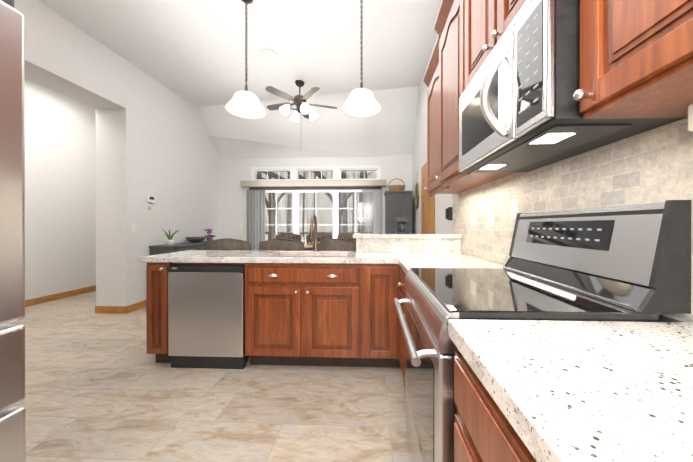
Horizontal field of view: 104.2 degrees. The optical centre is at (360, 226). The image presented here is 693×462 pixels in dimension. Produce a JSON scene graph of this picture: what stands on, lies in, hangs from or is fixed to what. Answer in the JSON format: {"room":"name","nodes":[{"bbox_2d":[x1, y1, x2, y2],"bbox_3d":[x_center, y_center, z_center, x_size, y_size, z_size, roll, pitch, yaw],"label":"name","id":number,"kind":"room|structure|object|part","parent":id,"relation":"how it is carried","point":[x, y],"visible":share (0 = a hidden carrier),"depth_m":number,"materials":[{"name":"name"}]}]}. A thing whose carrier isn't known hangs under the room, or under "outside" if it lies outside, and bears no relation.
{"room":"kitchen","nodes":[
{"label":"kitchen","id":0,"kind":"room"},
{"bbox_2d":[25,81,95,299],"bbox_3d":[-4.899,-0.792,3.166,0.150,3.900,3.800,0,0,2],"label":"wall","id":1,"kind":"structure","parent":0,"point":[60,193],"depth_m":4.25,"materials":[{"name":"paint"}]},
{"bbox_2d":[25,285,95,306],"bbox_3d":[-4.817,1.111,3.166,0.014,0.095,3.500,0,0,2],"label":"baseboard","id":2,"kind":"structure","parent":1,"relation":"attached to","point":[35,301],"depth_m":4.25,"materials":[{"name":"brown wood"}]},
{"bbox_2d":[14,0,219,305],"bbox_3d":[-3.386,-0.789,1.877,0.420,3.900,8.150,0,0,2],"label":"wall","id":3,"kind":"structure","parent":0,"point":[152,138],"depth_m":3.61,"materials":[{"name":"paint"}]},
{"bbox_2d":[95,306,123,313],"bbox_3d":[-3.326,1.110,3.580,0.400,0.095,0.017,0,0,2],"label":"baseboard","id":4,"kind":"structure","parent":3,"relation":"attached to","point":[105,309],"depth_m":3.57,"materials":[{"name":"brown wood"}]},
{"bbox_2d":[130,223,135,231],"bbox_3d":[-3.098,0.017,3.673,0.008,0.118,0.075,0,0,2],"label":"light switch","id":5,"kind":"object","parent":3,"relation":"attached to","point":[132,225],"depth_m":3.67,"materials":[{"name":"plastic"}]},
{"bbox_2d":[124,300,145,313],"bbox_3d":[-3.052,1.108,4.677,0.020,0.095,2.234,0,0,2],"label":"baseboard","id":6,"kind":"structure","parent":3,"relation":"attached to","point":[127,309],"depth_m":3.68,"materials":[{"name":"brown wood"}]},
{"bbox_2d":[146,195,154,209],"bbox_3d":[-3.075,-0.341,3.957,0.030,0.205,0.130,0,0,2],"label":"thermostat","id":7,"kind":"object","parent":3,"relation":"attached to","point":[150,199],"visible":1,"depth_m":3.93,"materials":[{"name":"white paint"}]},
{"bbox_2d":[6,291,411,461],"bbox_3d":[-2.179,1.221,1.756,6.503,0.120,8.300,0,0,2],"label":"floor","id":8,"kind":"structure","parent":0,"point":[102,387],"depth_m":1.75,"materials":[{"name":"tile"}]},
{"bbox_2d":[0,0,25,461],"bbox_3d":[-1.412,0.255,0.364,0.918,1.817,0.967,0,0,2],"label":"fridge","id":9,"kind":"object","parent":8,"relation":"on","point":[12,234],"visible":1,"depth_m":0.73,"materials":[{"name":"grey metal"}]},
{"bbox_2d":[140,261,170,362],"bbox_3d":[-1.657,0.727,2.453,0.201,0.866,0.520,0,0,2],"label":"base cabinet","id":10,"kind":"object","parent":8,"relation":"on","point":[156,274],"depth_m":2.20,"materials":[{"name":"brown wood"}]},
{"bbox_2d":[149,241,207,254],"bbox_3d":[-2.833,0.720,4.624,0.424,0.870,1.440,0,0,2],"label":"sideboard","id":11,"kind":"object","parent":8,"relation":"on","point":[164,248],"visible":0.08,"depth_m":3.99,"materials":[{"name":"black wood"}]},
{"bbox_2d":[164,229,178,244],"bbox_3d":[-2.873,0.159,4.092,0.233,0.253,0.254,0,0,2],"label":"plant pot","id":12,"kind":"object","parent":11,"relation":"on","point":[169,241],"visible":1,"depth_m":4.06,"materials":[{"name":"ceramic"}]},
{"bbox_2d":[185,237,205,242],"bbox_3d":[-2.859,0.237,4.684,0.316,0.095,0.316,0,0,2],"label":"bowl","id":13,"kind":"object","parent":11,"relation":"on","point":[195,239],"visible":1,"depth_m":4.58,"materials":[{"name":"black ceramic"}]},
{"bbox_2d":[204,229,215,240],"bbox_3d":[-2.842,0.166,5.084,0.221,0.234,0.221,0,0,2],"label":"flowers","id":14,"kind":"object","parent":11,"relation":"on","point":[209,237],"visible":1,"depth_m":5.05,"materials":[{"name":"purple plant"}]},
{"bbox_2d":[168,264,244,368],"bbox_3d":[-1.242,0.739,2.423,0.620,0.842,0.506,0,0,2],"label":"dishwasher","id":15,"kind":"object","parent":8,"relation":"on","point":[206,315],"visible":0.81,"depth_m":2.18,"materials":[{"name":"grey metal"}]},
{"bbox_2d":[206,238,250,249],"bbox_3d":[-1.394,0.644,3.098,0.474,1.032,0.540,0,0,2],"label":"chair","id":16,"kind":"object","parent":8,"relation":"on","point":[227,244],"visible":0.08,"depth_m":2.84,"materials":[{"name":"brown wood"}]},
{"bbox_2d":[259,238,303,250],"bbox_3d":[-0.824,0.644,3.074,0.474,1.032,0.540,0,0,2],"label":"chair","id":17,"kind":"object","parent":8,"relation":"on","point":[281,244],"visible":0.19,"depth_m":2.82,"materials":[{"name":"brown wood"}]},
{"bbox_2d":[275,233,300,240],"bbox_3d":[-1.327,0.641,4.707,0.474,1.032,0.540,0,0,2],"label":"chair","id":18,"kind":"object","parent":8,"relation":"on","point":[294,236],"visible":0.12,"depth_m":4.93,"materials":[{"name":"brown wood"}]},
{"bbox_2d":[245,265,347,366],"bbox_3d":[-0.417,0.727,2.402,1.018,0.866,0.520,0,0,2],"label":"base cabinet","id":19,"kind":"object","parent":8,"relation":"on","point":[296,315],"depth_m":2.15,"materials":[{"name":"brown wood"}]},
{"bbox_2d":[140,250,395,264],"bbox_3d":[-0.734,0.271,2.437,2.083,0.046,0.595,0,0,2],"label":"countertop","id":20,"kind":"structure","parent":19,"relation":"on","point":[235,257],"depth_m":2.17,"materials":[{"name":"white stone"}]},
{"bbox_2d":[276,253,347,256],"bbox_3d":[-0.451,0.390,2.420,0.724,0.216,0.439,0,0,2],"label":"sink","id":21,"kind":"object","parent":20,"relation":"in","point":[277,254],"depth_m":2.62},
{"bbox_2d":[310,214,321,250],"bbox_3d":[-0.428,0.065,2.582,0.097,0.362,0.242,0,0,2],"label":"faucet","id":22,"kind":"object","parent":20,"relation":"on","point":[316,242],"visible":1,"depth_m":2.65,"materials":[{"name":"brown metal"}]},
{"bbox_2d":[306,233,331,244],"bbox_3d":[-0.757,0.641,4.683,0.474,1.032,0.540,0,0,2],"label":"chair","id":23,"kind":"object","parent":8,"relation":"on","point":[324,237],"visible":0.21,"depth_m":4.91,"materials":[{"name":"brown wood"}]},
{"bbox_2d":[312,239,355,250],"bbox_3d":[-0.255,0.644,3.050,0.474,1.032,0.540,0,0,2],"label":"chair","id":24,"kind":"object","parent":8,"relation":"on","point":[330,245],"visible":0.12,"depth_m":2.79,"materials":[{"name":"brown wood"}]},
{"bbox_2d":[337,233,355,240],"bbox_3d":[-0.188,0.641,4.659,0.474,1.032,0.540,0,0,2],"label":"chair","id":25,"kind":"object","parent":8,"relation":"on","point":[347,236],"visible":0.02,"depth_m":4.89,"materials":[{"name":"brown wood"}]},
{"bbox_2d":[348,261,399,367],"bbox_3d":[0.136,0.727,2.345,0.387,0.866,0.588,0,0,2],"label":"base cabinet","id":26,"kind":"object","parent":8,"relation":"on","point":[367,280],"depth_m":2.13,"materials":[{"name":"brown wood"}]},
{"bbox_2d":[396,253,503,272],"bbox_3d":[0.611,0.271,2.078,0.635,0.046,1.200,0,0,2],"label":"countertop","id":27,"kind":"structure","parent":26,"relation":"on","point":[407,260],"depth_m":1.90,"materials":[{"name":"white stone"}]},
{"bbox_2d":[388,265,406,392],"bbox_3d":[0.566,0.728,1.801,0.697,0.866,0.639,0,0,2],"label":"base cabinet","id":28,"kind":"object","parent":8,"relation":"on","point":[396,276],"depth_m":2.11,"materials":[{"name":"brown wood"}]},
{"bbox_2d":[384,191,412,232],"bbox_3d":[0.744,0.239,5.366,0.523,1.830,0.506,0,0,2],"label":"armoire","id":29,"kind":"object","parent":8,"relation":"on","point":[398,203],"visible":0.44,"depth_m":5.15,"materials":[{"name":"grey wood"}]},
{"bbox_2d":[388,178,404,190],"bbox_3d":[0.728,-0.817,5.391,0.340,0.279,0.337,0,0,2],"label":"basket","id":30,"kind":"object","parent":29,"relation":"on","point":[396,187],"visible":0.75,"depth_m":5.27,"materials":[{"name":"wicker"}]},
{"bbox_2d":[448,333,543,461],"bbox_3d":[0.538,0.731,0.286,0.628,0.866,0.866,0,0,2],"label":"base cabinet","id":31,"kind":"object","parent":8,"relation":"on","point":[483,432],"depth_m":0.53,"materials":[{"name":"brown wood"}]},
{"bbox_2d":[448,319,692,461],"bbox_3d":[0.503,0.276,-0.520,0.635,0.046,2.480,0,0,2],"label":"countertop","id":32,"kind":"structure","parent":31,"relation":"on","point":[576,391],"depth_m":0.44,"materials":[{"name":"white stone"}]},
{"bbox_2d":[393,200,690,461],"bbox_3d":[0.524,0.546,1.101,0.723,1.232,0.754,0,0,2],"label":"range","id":33,"kind":"object","parent":8,"relation":"on","point":[627,263],"visible":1,"depth_m":0.85,"materials":[{"name":"grey metal"}]},
{"bbox_3d":[-0.761,0.777,3.877,1.850,0.760,0.980,0,0,2],"label":"dining table","id":34,"kind":"object","parent":8,"relation":"on","visible":0},
{"bbox_2d":[304,245,312,250],"bbox_3d":[-0.761,0.333,3.877,0.350,0.126,0.350,0,0,2],"label":"centerpiece","id":35,"kind":"object","parent":34,"relation":"on","point":[307,247],"visible":0.35,"depth_m":3.75,"materials":[{"name":"wicker"}]},
{"bbox_2d":[25,0,441,157],"bbox_3d":[-2.179,-1.990,1.749,6.503,1.310,8.300,0,0,2],"label":"ceiling","id":36,"kind":"structure","parent":0,"point":[192,52],"depth_m":3.77,"materials":[{"name":"paint"}]},
{"bbox_2d":[225,0,266,118],"bbox_3d":[-1.168,-1.757,2.758,0.400,1.162,0.400,0,0,2],"label":"pendant light","id":37,"kind":"object","parent":36,"relation":"hanging from","point":[245,103],"visible":1,"depth_m":2.76,"materials":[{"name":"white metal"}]},
{"bbox_2d":[261,49,276,58],"bbox_3d":[-1.240,-2.326,3.651,0.210,0.009,0.210,0,0,2],"label":"ceiling speaker","id":38,"kind":"object","parent":36,"relation":"attached to","point":[268,53],"visible":0.96,"depth_m":3.65,"materials":[{"name":"white paint"}]},
{"bbox_2d":[265,80,336,121],"bbox_3d":[-0.993,-1.762,4.449,1.197,1.174,1.156,0,0,2],"label":"ceiling fan","id":39,"kind":"object","parent":36,"relation":"hanging from","point":[302,105],"visible":1,"depth_m":4.32,"materials":[{"name":"brown wood"}]},
{"bbox_2d":[342,0,380,116],"bbox_3d":[0.011,-1.799,2.709,0.400,1.247,0.400,0,0,2],"label":"pendant light","id":40,"kind":"object","parent":36,"relation":"hanging from","point":[361,101],"visible":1,"depth_m":2.74,"materials":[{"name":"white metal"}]},
{"bbox_2d":[220,153,411,240],"bbox_3d":[-0.960,-0.782,5.779,4.103,3.870,0.150,0,0,2],"label":"wall","id":41,"kind":"structure","parent":0,"point":[234,172],"depth_m":5.76,"materials":[{"name":"paint"}]},
{"bbox_2d":[240,180,385,186],"bbox_3d":[-0.979,-0.887,5.619,3.028,0.120,0.169,0,0,2],"label":"cornice valance","id":42,"kind":"object","parent":41,"relation":"attached to","point":[306,183],"visible":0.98,"depth_m":5.54,"materials":[{"name":"fabric"}]},
{"bbox_2d":[249,166,381,240],"bbox_3d":[-0.954,-0.054,5.740,2.808,2.415,0.170,0,0,2],"label":"window","id":43,"kind":"structure","parent":41,"relation":"attached to","point":[335,191],"depth_m":5.73,"materials":[{"name":"white paint"}]},
{"bbox_2d":[247,189,264,249],"bbox_3d":[-2.193,0.178,5.657,0.400,1.890,0.044,0,0,2],"label":"curtain","id":44,"kind":"object","parent":43,"relation":"hanging from","point":[255,217],"visible":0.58,"depth_m":5.65,"materials":[{"name":"grey fabric"}]},
{"bbox_2d":[362,189,381,232],"bbox_3d":[0.248,0.178,5.556,0.410,1.890,0.044,0,0,2],"label":"curtain","id":45,"kind":"object","parent":43,"relation":"hanging from","point":[371,210],"visible":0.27,"depth_m":5.55,"materials":[{"name":"grey fabric"}]},
{"bbox_2d":[395,217,407,233],"bbox_3d":[0.411,-0.006,2.696,0.110,0.165,0.141,0,0,2],"label":"coffee maker","id":46,"kind":"object","parent":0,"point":[400,225],"visible":0.98,"depth_m":2.63,"materials":[{"name":"black plastic"}]},
{"bbox_2d":[412,34,692,322],"bbox_3d":[0.991,-0.789,1.619,0.158,3.900,8.300,0,0,2],"label":"wall","id":47,"kind":"structure","parent":0,"point":[654,165],"depth_m":1.14,"materials":[{"name":"tile"}]},
{"bbox_2d":[356,237,459,252],"bbox_3d":[0.455,0.181,2.577,0.988,0.133,0.035,0,0,2],"label":"backsplash","id":48,"kind":"structure","parent":47,"relation":"attached to","point":[363,244],"depth_m":2.56,"materials":[{"name":"white stone"}]},
{"bbox_2d":[415,172,418,208],"bbox_3d":[1.046,-0.659,4.970,0.028,0.676,0.328,0,0,2],"label":"mirror","id":49,"kind":"object","parent":47,"relation":"attached to","point":[417,195],"visible":1,"depth_m":4.96,"materials":[{"name":"gold metal"}]},
{"bbox_2d":[421,162,434,232],"bbox_3d":[0.975,0.089,4.074,0.094,2.135,0.910,0,0,2],"label":"door frame","id":50,"kind":"structure","parent":47,"relation":"attached to","point":[427,214],"depth_m":4.08,"materials":[{"name":"brown wood"}]},
{"bbox_2d":[445,207,451,219],"bbox_3d":[0.938,-0.131,2.859,0.064,0.140,0.070,0,0,2],"label":"wall phone","id":51,"kind":"object","parent":47,"relation":"attached to","point":[448,213],"visible":0.98,"depth_m":2.84,"materials":[{"name":"black plastic"}]},
{"bbox_2d":[423,32,482,195],"bbox_3d":[0.773,-0.877,2.294,0.345,1.125,0.690,0,0,2],"label":"upper cabinet","id":52,"kind":"object","parent":47,"relation":"attached to","point":[431,78],"depth_m":2.36,"materials":[{"name":"brown wood"}]},
{"bbox_2d":[471,212,476,226],"bbox_3d":[0.933,-0.055,2.224,0.008,0.118,0.115,0,0,2],"label":"outlet","id":53,"kind":"object","parent":47,"relation":"attached to","point":[474,214],"depth_m":2.20,"materials":[{"name":"plastic"}]},
{"bbox_2d":[435,0,515,183],"bbox_3d":[0.750,-0.906,1.744,0.345,1.185,0.695,0,0,2],"label":"upper cabinet","id":54,"kind":"object","parent":47,"relation":"attached to","point":[452,26],"depth_m":1.73,"materials":[{"name":"brown wood"}]},
{"bbox_2d":[489,210,493,226],"bbox_3d":[0.920,-0.054,1.894,0.008,0.118,0.075,0,0,2],"label":"outlet","id":55,"kind":"object","parent":47,"relation":"attached to","point":[491,212],"depth_m":1.88,"materials":[{"name":"plastic"}]},
{"bbox_2d":[467,0,525,85],"bbox_3d":[0.723,-1.102,1.089,0.345,0.790,0.756,0,0,2],"label":"upper cabinet","id":56,"kind":"object","parent":47,"relation":"attached to","point":[487,20],"depth_m":1.21,"materials":[{"name":"brown wood"}]},
{"bbox_2d":[459,0,682,172],"bbox_3d":[0.665,-0.492,1.093,0.441,0.414,0.748,0,0,2],"label":"over-the-range microwave","id":57,"kind":"object","parent":56,"relation":"attached to","point":[519,108],"visible":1,"depth_m":0.86,"materials":[{"name":"silver metal"}]},
{"bbox_2d":[511,199,518,219],"bbox_3d":[0.907,-0.099,1.585,0.008,0.118,0.075,0,0,2],"label":"outlet","id":58,"kind":"object","parent":47,"relation":"attached to","point":[514,207],"depth_m":1.58,"materials":[{"name":"plastic"}]},
{"bbox_2d":[573,0,692,131],"bbox_3d":[0.695,-0.827,0.416,0.345,1.218,0.732,0,0,2],"label":"upper cabinet","id":59,"kind":"object","parent":47,"relation":"attached to","point":[636,58],"depth_m":0.59,"materials":[{"name":"brown wood"}]},
{"bbox_3d":[0.792,-0.251,0.573,0.072,0.064,0.110,0,0,2],"label":"under-cabinet outlet strip","id":60,"kind":"part","parent":59,"relation":"part of","materials":[{"name":"white plastic"}]},
{"label":"outside","id":61,"kind":"structure","parent":0,"visible":0},
{"bbox_2d":[265,234,312,244],"bbox_3d":[1.683,1.239,42.810,80.000,0.280,74.040,0,0,2],"label":"ground","id":62,"kind":"structure","parent":61,"point":[266,238],"depth_m":26.86,"materials":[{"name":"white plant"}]},
{"bbox_2d":[257,171,366,244],"bbox_3d":[-0.757,-0.317,8.299,7.094,2.970,4.200,0,0,2],"label":"pergola","id":63,"kind":"object","parent":62,"relation":"on","point":[272,202],"depth_m":9.91,"materials":[{"name":"grey wood"}]},
{"bbox_2d":[257,171,373,236],"bbox_3d":[-3.673,-6.643,26.417,38.049,16.121,23.516,0,0,2],"label":"trees","id":64,"kind":"object","parent":62,"relation":"on","point":[344,223],"depth_m":24.20,"materials":[{"name":"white plant"}]},
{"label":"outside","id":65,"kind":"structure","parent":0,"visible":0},
{"bbox_2d":[262,171,376,231],"bbox_3d":[1.806,-5.277,45.765,120.000,13.300,0.300,0,0,2],"label":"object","id":66,"kind":"structure","parent":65,"point":[321,200],"depth_m":46.01,"materials":[{"name":"white"}]}
]}

